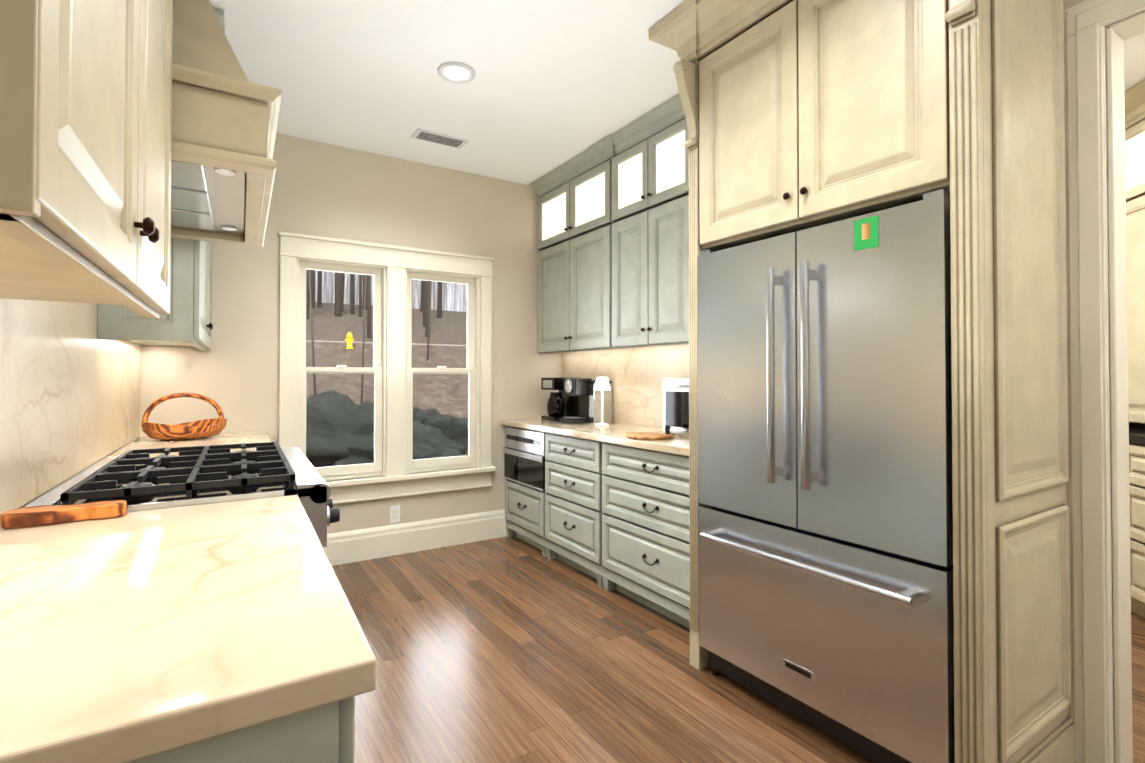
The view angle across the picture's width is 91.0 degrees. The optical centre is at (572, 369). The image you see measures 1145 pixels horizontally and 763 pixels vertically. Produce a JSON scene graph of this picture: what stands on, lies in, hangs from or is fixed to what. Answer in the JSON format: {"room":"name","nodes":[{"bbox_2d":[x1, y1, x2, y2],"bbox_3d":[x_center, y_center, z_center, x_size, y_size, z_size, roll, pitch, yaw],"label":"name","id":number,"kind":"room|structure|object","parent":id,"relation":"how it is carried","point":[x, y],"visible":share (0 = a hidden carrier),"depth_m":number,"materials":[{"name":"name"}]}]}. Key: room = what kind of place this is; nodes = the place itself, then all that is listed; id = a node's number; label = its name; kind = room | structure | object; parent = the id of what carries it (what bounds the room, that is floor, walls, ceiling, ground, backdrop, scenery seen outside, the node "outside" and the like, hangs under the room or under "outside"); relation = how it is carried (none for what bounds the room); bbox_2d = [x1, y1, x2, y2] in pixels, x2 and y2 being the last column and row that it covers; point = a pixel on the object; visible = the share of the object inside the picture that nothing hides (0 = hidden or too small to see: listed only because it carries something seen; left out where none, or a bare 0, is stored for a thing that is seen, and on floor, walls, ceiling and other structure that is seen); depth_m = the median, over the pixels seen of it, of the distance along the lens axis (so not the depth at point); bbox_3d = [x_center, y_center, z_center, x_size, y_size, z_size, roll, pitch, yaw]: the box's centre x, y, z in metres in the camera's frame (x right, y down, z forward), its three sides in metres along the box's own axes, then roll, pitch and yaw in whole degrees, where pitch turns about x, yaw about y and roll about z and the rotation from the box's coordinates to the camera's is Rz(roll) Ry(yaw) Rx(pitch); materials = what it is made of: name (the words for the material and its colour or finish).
{"room":"kitchen","nodes":[
{"label":"kitchen","id":0,"kind":"room"},
{"bbox_2d":[18,438,136,508],"bbox_3d":[-0.695,-0.148,0.068,0.392,2.800,7.410,0,-1,-33],"label":"wall","id":1,"kind":"structure","parent":0,"point":[70,478],"depth_m":1.90,"materials":[{"name":"paint"}]},
{"bbox_2d":[0,298,140,512],"bbox_3d":[-1.626,-0.147,1.780,0.131,1.019,3.279,0,-1,-33],"label":"backsplash","id":2,"kind":"structure","parent":1,"relation":"attached to","point":[69,394],"depth_m":1.75,"materials":[{"name":"stone"}]},
{"bbox_2d":[0,0,172,318],"bbox_3d":[-0.824,-0.835,0.854,0.462,1.403,1.182,0,-1,-33],"label":"upper cabinet","id":3,"kind":"object","parent":1,"relation":"attached to","point":[85,140],"visible":1,"depth_m":0.73,"materials":[{"name":"beige wood"}]},
{"bbox_2d":[97,7,224,350],"bbox_3d":[-1.963,-0.813,2.787,0.464,1.398,1.233,0,-1,-33],"label":"upper cabinet","id":4,"kind":"object","parent":1,"relation":"attached to","point":[186,321],"visible":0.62,"depth_m":2.38,"materials":[{"name":"grey wood"}]},
{"bbox_2d":[171,0,281,246],"bbox_3d":[-1.344,-1.038,1.902,0.627,0.969,1.128,0,-1,-33],"label":"range hood","id":5,"kind":"object","parent":1,"relation":"attached to","point":[224,131],"visible":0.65,"depth_m":1.57,"materials":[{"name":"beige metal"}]},
{"bbox_2d":[138,0,1144,762],"bbox_3d":[2.007,-0.126,1.796,7.275,2.800,7.410,0,-1,-33],"label":"wall","id":6,"kind":"structure","parent":0,"point":[328,190],"depth_m":3.84,"materials":[{"name":"paint"}]},
{"bbox_2d":[278,231,495,503],"bbox_3d":[-1.266,0.015,3.995,1.500,1.762,0.176,0,-1,-33],"label":"window","id":7,"kind":"structure","parent":6,"relation":"in","point":[393,270],"depth_m":3.94,"materials":[{"name":"paint"}]},
{"bbox_2d":[390,505,399,522],"bbox_3d":[-1.247,1.018,3.951,0.070,0.115,0.008,0,-1,-33],"label":"electrical outlet plate","id":8,"kind":"object","parent":6,"relation":"attached to","point":[394,514],"visible":1,"depth_m":3.95,"materials":[{"name":"white plastic"}]},
{"bbox_2d":[323,509,506,565],"bbox_3d":[-1.282,1.195,3.919,1.819,0.210,0.018,0,-1,-33],"label":"baseboard","id":9,"kind":"structure","parent":6,"relation":"attached to","point":[345,547],"depth_m":3.98,"materials":[{"name":"paint"}]},
{"bbox_2d":[537,221,611,352],"bbox_3d":[0.087,-0.564,4.228,0.254,0.810,1.008,0,-1,-33],"label":"upper cabinet","id":10,"kind":"object","parent":6,"relation":"attached to","point":[572,272],"depth_m":4.11,"materials":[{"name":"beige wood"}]},
{"bbox_2d":[562,344,688,428],"bbox_3d":[0.514,0.113,3.778,0.011,0.549,2.213,0,-1,-33],"label":"backsplash","id":11,"kind":"structure","parent":6,"relation":"attached to","point":[636,375],"depth_m":3.89,"materials":[{"name":"stone"}]},
{"bbox_2d":[608,189,688,348],"bbox_3d":[0.565,-0.573,3.481,0.254,0.810,0.765,0,-1,-33],"label":"upper cabinet","id":12,"kind":"object","parent":6,"relation":"attached to","point":[613,240],"depth_m":3.40,"materials":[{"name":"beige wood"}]},
{"bbox_2d":[688,189,688,340],"bbox_3d":[0.889,-0.579,2.974,0.254,0.810,0.439,0,-1,-33],"label":"upper cabinet","id":13,"kind":"object","parent":6,"relation":"attached to","point":[688,189],"depth_m":3.12,"materials":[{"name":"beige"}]},
{"bbox_2d":[1063,0,1144,762],"bbox_3d":[2.085,0.034,1.259,0.161,2.465,1.495,0,-1,-33],"label":"door frame","id":14,"kind":"structure","parent":6,"relation":"attached to","point":[1089,500],"depth_m":1.79,"materials":[{"name":"paint"}]},
{"bbox_2d":[210,0,1144,184],"bbox_3d":[1.999,-1.566,1.809,7.295,0.080,7.410,0,-1,-33],"label":"ceiling","id":15,"kind":"structure","parent":0,"point":[552,85],"depth_m":2.86,"materials":[{"name":"paint"}]},
{"bbox_2d":[410,128,468,148],"bbox_3d":[-0.864,-1.498,3.663,0.340,0.008,0.150,0,-1,-33],"label":"ceiling vent","id":16,"kind":"object","parent":15,"relation":"in","point":[437,138],"visible":0.98,"depth_m":3.65,"materials":[{"name":"white metal"}]},
{"bbox_2d":[437,62,474,82],"bbox_3d":[-0.591,-1.506,2.864,0.190,0.010,0.190,0,-1,-33],"label":"recessed light","id":17,"kind":"object","parent":15,"relation":"in","point":[454,72],"visible":1,"depth_m":2.86,"materials":[{"name":"white"}]},
{"bbox_2d":[332,536,1144,762],"bbox_3d":[1.999,1.303,1.773,7.295,0.060,7.410,0,-1,-33],"label":"floor","id":18,"kind":"structure","parent":0,"point":[513,649],"depth_m":2.33,"materials":[{"name":"brown wood"}]},
{"bbox_2d":[127,696,354,762],"bbox_3d":[-1.030,0.835,1.422,0.738,0.868,2.064,0,-1,-33],"label":"base cabinet","id":19,"kind":"object","parent":18,"relation":"on","point":[323,734],"visible":0.02,"depth_m":0.64,"materials":[{"name":"grey wood"}]},
{"bbox_2d":[23,442,339,546],"bbox_3d":[-1.237,0.420,1.925,0.740,0.221,0.975,0,-1,-33],"label":"range","id":20,"kind":"object","parent":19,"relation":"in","point":[139,480],"visible":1,"depth_m":1.66,"materials":[{"name":"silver metal"}]},
{"bbox_2d":[0,431,376,762],"bbox_3d":[-1.345,0.385,1.936,0.758,0.040,3.308,0,-1,-33],"label":"countertop","id":21,"kind":"structure","parent":19,"relation":"on","point":[130,636],"depth_m":0.76,"materials":[{"name":"stone"}]},
{"bbox_2d":[0,500,126,528],"bbox_3d":[-1.191,0.339,1.323,0.225,0.034,0.067,0,-1,-33],"label":"cutting board","id":22,"kind":"object","parent":21,"relation":"on","point":[32,517],"visible":1,"depth_m":1.30,"materials":[{"name":"wood"}]},
{"bbox_2d":[141,392,226,439],"bbox_3d":[-2.110,0.251,3.068,0.389,0.253,0.250,0,-1,-33],"label":"basket","id":23,"kind":"object","parent":21,"relation":"on","point":[205,428],"visible":1,"depth_m":3.01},
{"bbox_2d":[503,426,538,548],"bbox_3d":[-0.139,0.871,4.281,0.535,0.868,0.644,0,-1,-33],"label":"base cabinet","id":24,"kind":"object","parent":18,"relation":"on","point":[521,449],"depth_m":4.16,"materials":[{"name":"grey wood"}]},
{"bbox_2d":[539,431,594,577],"bbox_3d":[0.208,0.864,3.738,0.535,0.868,0.694,0,-1,-33],"label":"base cabinet","id":25,"kind":"object","parent":18,"relation":"on","point":[566,463],"depth_m":3.63,"materials":[{"name":"grey wood"}]},
{"bbox_2d":[595,441,689,628],"bbox_3d":[0.631,0.856,3.077,0.535,0.868,0.921,0,-1,-33],"label":"base cabinet","id":26,"kind":"object","parent":18,"relation":"on","point":[609,516],"depth_m":2.98,"materials":[{"name":"grey wood"}]},
{"bbox_2d":[502,418,688,455],"bbox_3d":[0.274,0.406,3.621,0.558,0.040,2.213,0,-1,-33],"label":"countertop","id":27,"kind":"structure","parent":26,"relation":"on","point":[615,433],"depth_m":3.48,"materials":[{"name":"stone"}]},
{"bbox_2d":[541,378,578,420],"bbox_3d":[-0.090,0.230,4.415,0.242,0.330,0.210,0,-1,-33],"label":"coffee maker","id":28,"kind":"object","parent":27,"relation":"on","point":[560,404],"visible":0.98,"depth_m":4.35,"materials":[{"name":"black plastic"}]},
{"bbox_2d":[559,378,611,423],"bbox_3d":[0.099,0.228,4.112,0.310,0.325,0.245,0,-1,-33],"label":"pod coffee maker","id":29,"kind":"object","parent":27,"relation":"on","point":[589,400],"visible":0.92,"depth_m":4.05,"materials":[{"name":"black plastic"}]},
{"bbox_2d":[594,377,609,425],"bbox_3d":[0.206,0.221,3.898,0.116,0.335,0.116,0,-1,-33],"label":"table lamp","id":30,"kind":"object","parent":27,"relation":"on","point":[601,383],"visible":1,"depth_m":3.87,"materials":[{"name":"white plastic"}]},
{"bbox_2d":[627,432,673,439],"bbox_3d":[0.415,0.370,3.152,0.260,0.018,0.320,0,-1,-33],"label":"round board","id":31,"kind":"object","parent":27,"relation":"on","point":[649,435],"visible":1,"depth_m":3.06,"materials":[{"name":"brown wood"}]},
{"bbox_2d":[665,425,670,433],"bbox_3d":[0.527,0.334,3.117,0.034,0.050,0.033,0,-1,-33],"label":"stopper","id":32,"kind":"object","parent":31,"relation":"on","point":[667,428],"visible":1,"depth_m":3.11,"materials":[{"name":"black plastic"}]},
{"bbox_2d":[661,378,688,434],"bbox_3d":[0.733,0.214,3.132,0.298,0.330,0.460,0,-1,-33],"label":"toaster oven","id":33,"kind":"object","parent":27,"relation":"on","point":[676,405],"visible":0.23,"depth_m":3.16,"materials":[{"name":"silver metal"}]},
{"bbox_2d":[698,189,954,762],"bbox_3d":[1.063,0.385,2.159,0.769,1.784,0.960,0,-1,-33],"label":"fridge","id":34,"kind":"object","parent":18,"relation":"on","point":[825,541],"visible":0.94,"depth_m":1.86,"materials":[{"name":"silver metal"}]},
{"bbox_2d":[649,0,1074,762],"bbox_3d":[1.057,-0.120,2.151,0.849,2.797,1.342,0,-1,-33],"label":"surround","id":35,"kind":"object","parent":18,"relation":"on","point":[803,114],"visible":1,"depth_m":1.71,"materials":[{"name":"beige wood"}]},
{"bbox_2d":[1125,80,1144,618],"bbox_3d":[3.161,-0.111,2.905,0.629,2.796,3.200,0,-1,12],"label":"tall cabinet","id":36,"kind":"object","parent":18,"relation":"on","point":[1135,158],"visible":0.08,"depth_m":3.08,"materials":[{"name":"beige wood"}]},
{"label":"outside","id":37,"kind":"structure","parent":0,"visible":0},
{"bbox_2d":[306,302,467,454],"bbox_3d":[-6.582,-1.082,19.540,50.000,6.052,31.700,0,-1,-33],"label":"ground","id":38,"kind":"structure","parent":37,"point":[436,400],"depth_m":17.44,"materials":[{"name":"brown soil"}]},
{"bbox_2d":[345,332,354,348],"bbox_3d":[-6.920,-0.898,17.468,0.280,0.540,0.257,0,-1,-33],"label":"fire hydrant","id":39,"kind":"object","parent":38,"relation":"on","point":[349,340],"depth_m":17.40,"materials":[{"name":"yellow metal"}]},
{"bbox_2d":[306,390,426,466],"bbox_3d":[-4.651,1.428,10.534,3.940,2.064,3.092,0,-1,-33],"label":"bush","id":40,"kind":"object","parent":38,"relation":"on","point":[332,414],"depth_m":9.81,"materials":[{"name":"green plant"}]},
{"bbox_2d":[306,270,442,403],"bbox_3d":[-7.869,-10.229,24.388,19.553,23.201,20.522,0,-1,-33],"label":"trunks","id":41,"kind":"object","parent":38,"relation":"on","point":[339,296],"depth_m":26.75,"materials":[{"name":"brown plant"}]},
{"bbox_2d":[306,340,466,345],"bbox_3d":[-6.043,-0.756,18.694,50.000,0.240,0.300,0,-1,-33],"label":"curb","id":42,"kind":"object","parent":38,"relation":"on","point":[372,342],"depth_m":18.21,"materials":[{"name":"grey concrete"}]},
{"bbox_2d":[334,420,463,465],"bbox_3d":[-2.990,1.625,9.982,2.404,1.484,2.096,0,-1,-33],"label":"bush","id":43,"kind":"object","parent":38,"relation":"on","point":[422,432],"depth_m":9.60,"materials":[{"name":"green plant"}]},
{"bbox_2d":[373,402,467,453],"bbox_3d":[-3.576,1.504,12.281,3.021,1.658,2.798,0,-1,-33],"label":"bush","id":44,"kind":"object","parent":38,"relation":"on","point":[450,436],"depth_m":11.85,"materials":[{"name":"green plant"}]},
{"bbox_2d":[315,270,466,311],"bbox_3d":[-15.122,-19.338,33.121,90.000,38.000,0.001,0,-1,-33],"label":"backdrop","id":45,"kind":"structure","parent":37,"point":[450,293],"depth_m":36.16,"materials":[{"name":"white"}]}
]}

